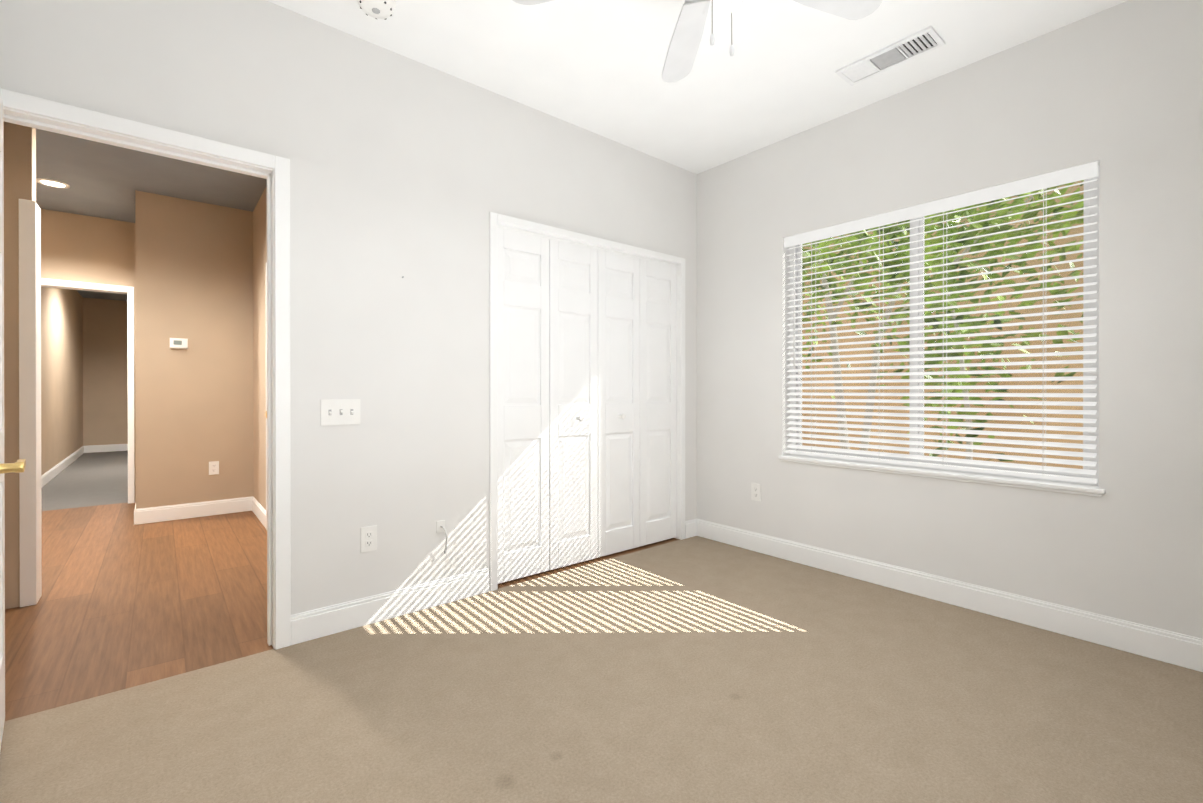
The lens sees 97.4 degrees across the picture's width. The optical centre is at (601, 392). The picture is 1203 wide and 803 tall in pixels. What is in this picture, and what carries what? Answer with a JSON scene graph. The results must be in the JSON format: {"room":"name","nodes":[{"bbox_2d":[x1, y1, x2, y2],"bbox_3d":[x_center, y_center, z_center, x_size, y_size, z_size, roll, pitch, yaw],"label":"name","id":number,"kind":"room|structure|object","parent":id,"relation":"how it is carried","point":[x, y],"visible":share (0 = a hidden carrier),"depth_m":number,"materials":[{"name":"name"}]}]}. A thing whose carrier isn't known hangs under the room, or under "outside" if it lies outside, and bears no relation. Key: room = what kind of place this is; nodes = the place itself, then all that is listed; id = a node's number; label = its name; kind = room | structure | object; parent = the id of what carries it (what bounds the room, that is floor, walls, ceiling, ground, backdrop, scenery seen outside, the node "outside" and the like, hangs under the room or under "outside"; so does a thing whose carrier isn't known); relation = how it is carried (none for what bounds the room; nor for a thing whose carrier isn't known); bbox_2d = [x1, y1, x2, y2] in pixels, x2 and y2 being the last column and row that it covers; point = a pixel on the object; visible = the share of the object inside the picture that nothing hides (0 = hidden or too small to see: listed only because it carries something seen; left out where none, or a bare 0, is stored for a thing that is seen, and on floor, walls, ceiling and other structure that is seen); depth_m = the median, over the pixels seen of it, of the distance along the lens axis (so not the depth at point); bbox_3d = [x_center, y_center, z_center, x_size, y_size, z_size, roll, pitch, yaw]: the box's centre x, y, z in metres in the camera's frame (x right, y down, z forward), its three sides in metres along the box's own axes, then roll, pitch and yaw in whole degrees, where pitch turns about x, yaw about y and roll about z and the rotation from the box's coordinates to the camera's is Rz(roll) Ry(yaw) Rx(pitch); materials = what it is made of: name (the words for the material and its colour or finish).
{"room":"empty bedroom","nodes":[
{"label":"empty bedroom","id":0,"kind":"room"},
{"bbox_2d":[41,451,127,510],"bbox_3d":[-6.019,1.127,8.127,5.390,0.100,6.260,0,0,-40],"label":"floor","id":1,"kind":"structure","parent":0,"point":[91,479],"depth_m":6.25,"materials":[{"name":"beige carpet"}]},
{"bbox_2d":[3,121,266,608],"bbox_3d":[-5.593,-0.287,5.658,2.880,2.740,10.390,0,0,-40],"label":"wall","id":2,"kind":"structure","parent":0,"point":[193,273],"depth_m":4.65,"materials":[{"name":"beige paint"}]},
{"bbox_2d":[19,275,134,518],"bbox_3d":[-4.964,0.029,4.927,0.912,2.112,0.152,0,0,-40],"label":"trim","id":3,"kind":"structure","parent":2,"relation":"attached to","point":[32,282],"depth_m":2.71,"materials":[{"name":"paint"}]},
{"bbox_2d":[41,444,265,527],"bbox_3d":[-5.561,1.019,5.623,2.640,0.128,10.250,0,0,-40],"label":"baseboard","id":4,"kind":"structure","parent":2,"relation":"attached to","point":[181,511],"depth_m":4.65,"materials":[{"name":"paint"}]},
{"bbox_2d":[170,338,187,348],"bbox_3d":[-3.599,-0.414,4.498,0.120,0.090,0.027,0,0,-40],"label":"thermostat","id":5,"kind":"object","parent":2,"relation":"attached to","point":[178,343],"visible":1,"depth_m":4.49,"materials":[{"name":"white plastic"}]},
{"bbox_2d":[209,461,218,474],"bbox_3d":[-3.421,0.670,4.662,0.072,0.116,0.008,0,0,-40],"label":"outlet","id":6,"kind":"object","parent":2,"relation":"attached to","point":[213,467],"visible":1,"depth_m":4.66,"materials":[{"name":"white plastic"}]},
{"bbox_2d":[266,262,266,529],"bbox_3d":[-2.325,0.034,3.888,0.136,2.107,0.874,0,0,-40],"label":"trim","id":7,"kind":"structure","parent":2,"relation":"attached to","point":[266,262],"depth_m":4.15,"materials":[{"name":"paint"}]},
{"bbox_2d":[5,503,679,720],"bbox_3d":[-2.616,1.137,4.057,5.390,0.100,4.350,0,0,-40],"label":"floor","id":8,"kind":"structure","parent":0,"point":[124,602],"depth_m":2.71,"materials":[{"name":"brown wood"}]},
{"bbox_2d":[0,0,696,614],"bbox_3d":[-0.776,-0.280,2.835,4.130,2.740,0.120,0,0,-40],"label":"wall","id":9,"kind":"structure","parent":0,"point":[414,172],"depth_m":2.51,"materials":[{"name":"paint"}]},
{"bbox_2d":[0,89,25,749],"bbox_3d":[-1.689,0.067,1.474,0.196,2.030,0.810,0,0,-40],"label":"bedroom door","id":10,"kind":"structure","parent":9,"relation":"in","point":[19,465],"depth_m":1.68,"materials":[{"name":"paint"}]},
{"bbox_2d":[0,88,290,649],"bbox_3d":[-1.741,0.046,2.030,0.928,2.092,0.152,0,0,-40],"label":"trim","id":11,"kind":"structure","parent":9,"relation":"attached to","point":[49,115],"depth_m":2.24,"materials":[{"name":"paint"}]},
{"bbox_2d":[321,399,359,425],"bbox_3d":[-1.185,0.091,2.404,0.166,0.116,0.019,0,0,-40],"label":"switch plate","id":12,"kind":"object","parent":9,"relation":"attached to","point":[340,411],"visible":1,"depth_m":2.40,"materials":[{"name":"white plastic"}]},
{"bbox_2d":[361,525,376,552],"bbox_3d":[-1.095,0.691,2.488,0.072,0.116,0.008,0,0,-40],"label":"electrical outlet","id":13,"kind":"object","parent":9,"relation":"attached to","point":[368,538],"visible":1,"depth_m":2.48,"materials":[{"name":"white plastic"}]},
{"bbox_2d":[291,568,488,644],"bbox_3d":[-0.978,1.027,2.583,0.948,0.128,0.014,0,0,-40],"label":"baseboard","id":14,"kind":"structure","parent":9,"relation":"attached to","point":[325,621],"depth_m":2.52,"materials":[{"name":"paint"}]},
{"bbox_2d":[436,520,447,553],"bbox_3d":[-0.808,0.742,2.693,0.044,0.162,0.062,0,0,-40],"label":"outlet","id":15,"kind":"object","parent":9,"relation":"attached to","point":[440,526],"visible":1,"depth_m":2.70,"materials":[{"name":"white plastic"}]},
{"bbox_2d":[497,227,548,583],"bbox_3d":[-0.467,0.075,3.080,0.374,2.005,0.034,0,0,-40],"label":"closet door","id":16,"kind":"structure","parent":9,"relation":"in","point":[523,380],"depth_m":3.07,"materials":[{"name":"paint"}]},
{"bbox_2d":[549,239,597,569],"bbox_3d":[-0.163,0.075,3.304,0.374,2.005,0.081,0,0,-40],"label":"closet door","id":17,"kind":"structure","parent":9,"relation":"in","point":[573,403],"depth_m":3.30,"materials":[{"name":"paint"}]},
{"bbox_2d":[489,212,684,590],"bbox_3d":[-0.035,0.051,3.446,1.600,2.075,0.134,0,0,-40],"label":"trim","id":18,"kind":"structure","parent":9,"relation":"attached to","point":[496,220],"depth_m":3.16,"materials":[{"name":"paint"}]},
{"bbox_2d":[598,250,639,557],"bbox_3d":[0.127,0.074,3.546,0.374,2.005,0.081,0,0,-40],"label":"closet door","id":19,"kind":"structure","parent":9,"relation":"in","point":[618,403],"depth_m":3.55,"materials":[{"name":"paint"}]},
{"bbox_2d":[640,259,675,545],"bbox_3d":[0.401,0.073,3.807,0.374,2.005,0.034,0,0,-40],"label":"closet door","id":20,"kind":"structure","parent":9,"relation":"in","point":[657,402],"depth_m":3.79,"materials":[{"name":"paint"}]},
{"bbox_2d":[36,0,1127,300],"bbox_3d":[-3.452,-1.716,5.229,5.620,0.120,13.990,0,0,-40],"label":"ceiling","id":21,"kind":"structure","parent":0,"point":[595,66],"depth_m":2.68,"materials":[{"name":"paint"}]},
{"bbox_2d":[36,178,69,188],"bbox_3d":[-4.341,-1.649,4.179,0.190,0.008,0.190,0,0,-40],"label":"recessed light","id":22,"kind":"object","parent":21,"relation":"in","point":[52,183],"visible":0.92,"depth_m":4.18,"materials":[{"name":"paint"}]},
{"bbox_2d":[357,0,395,19],"bbox_3d":[-0.946,-1.623,2.216,0.156,0.050,0.156,0,0,-40],"label":"smoke detector","id":23,"kind":"object","parent":21,"relation":"attached to","point":[380,9],"visible":1,"depth_m":2.21,"materials":[{"name":"white plastic"}]},
{"bbox_2d":[513,0,882,82],"bbox_3d":[0.359,-1.318,1.550,1.260,0.654,1.216,0,0,-40],"label":"fan","id":24,"kind":"object","parent":21,"relation":"hanging from","point":[684,44],"visible":1,"depth_m":1.84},
{"bbox_2d":[835,26,944,85],"bbox_3d":[1.411,-1.643,2.601,0.180,0.012,0.440,0,0,-40],"label":"ceiling vent","id":25,"kind":"object","parent":21,"relation":"in","point":[916,45],"visible":1,"depth_m":2.58,"materials":[{"name":"metal"}]},
{"bbox_2d":[0,536,1202,802],"bbox_3d":[0.346,1.144,1.496,4.130,0.100,3.380,0,0,-40],"label":"floor carpet","id":26,"kind":"object","parent":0,"point":[696,670],"visible":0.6,"depth_m":1.81,"materials":[{"name":"beige carpet"}]},
{"bbox_2d":[697,0,1202,638],"bbox_3d":[-1.534,-0.290,6.836,0.160,2.740,13.990,0,0,-40],"label":"wall","id":27,"kind":"structure","parent":0,"point":[1115,92],"depth_m":2.49,"materials":[{"name":"paint"}]},
{"bbox_2d":[751,483,760,500],"bbox_3d":[1.056,0.683,3.610,0.008,0.116,0.072,0,0,-40],"label":"electrical outlet","id":28,"kind":"object","parent":27,"relation":"attached to","point":[755,492],"visible":1,"depth_m":3.61,"materials":[{"name":"white plastic"}]},
{"bbox_2d":[779,455,1104,496],"bbox_3d":[1.699,0.435,2.900,0.101,0.034,1.560,0,0,-40],"label":"window sill","id":29,"kind":"structure","parent":27,"relation":"attached to","point":[1081,489],"depth_m":2.70,"materials":[{"name":"paint"}]},
{"bbox_2d":[790,165,1099,485],"bbox_3d":[1.761,-0.350,2.949,0.060,1.560,1.520,0,0,-40],"label":"window","id":30,"kind":"structure","parent":27,"relation":"in","point":[1092,202],"depth_m":2.81,"materials":[{"name":"plastic"}]},
{"bbox_2d":[802,187,1082,468],"bbox_3d":[1.790,-0.350,2.973,0.004,1.558,1.518,0,0,-40],"label":"tree foliage","id":31,"kind":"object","parent":30,"relation":"attached to","point":[948,324],"depth_m":2.84,"materials":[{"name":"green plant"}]},
{"bbox_2d":[784,161,1098,483],"bbox_3d":[1.696,-0.304,2.895,0.084,1.408,1.504,0,0,-40],"label":"window blinds","id":32,"kind":"object","parent":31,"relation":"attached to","point":[1060,177],"visible":0.98,"depth_m":2.74,"materials":[{"name":"white plastic"}]},
{"bbox_2d":[691,519,1202,671],"bbox_3d":[1.744,1.027,2.763,0.040,0.128,3.230,0,0,-40],"label":"baseboard","id":33,"kind":"structure","parent":27,"relation":"attached to","point":[1175,648],"depth_m":2.59,"materials":[{"name":"paint"}]},
{"label":"outside","id":34,"kind":"structure","parent":0,"visible":0},
{"bbox_3d":[3.441,1.154,5.387,5.610,0.100,12.000,0,0,-40],"label":"ground","id":35,"kind":"structure","parent":34,"visible":0},
{"bbox_2d":[802,181,1083,468],"bbox_3d":[2.817,-0.707,5.513,0.200,3.620,7.000,0,0,-40],"label":"wall","id":36,"kind":"structure","parent":35,"relation":"on","point":[1049,309],"depth_m":4.61,"materials":[{"name":"paint"}]},
{"bbox_2d":[802,180,1083,460],"bbox_3d":[2.273,-0.496,4.233,1.463,3.219,3.363,0,0,-34],"label":"tree","id":37,"kind":"object","parent":35,"relation":"on","point":[965,242],"depth_m":3.70,"materials":[{"name":"green plant"}]}
]}

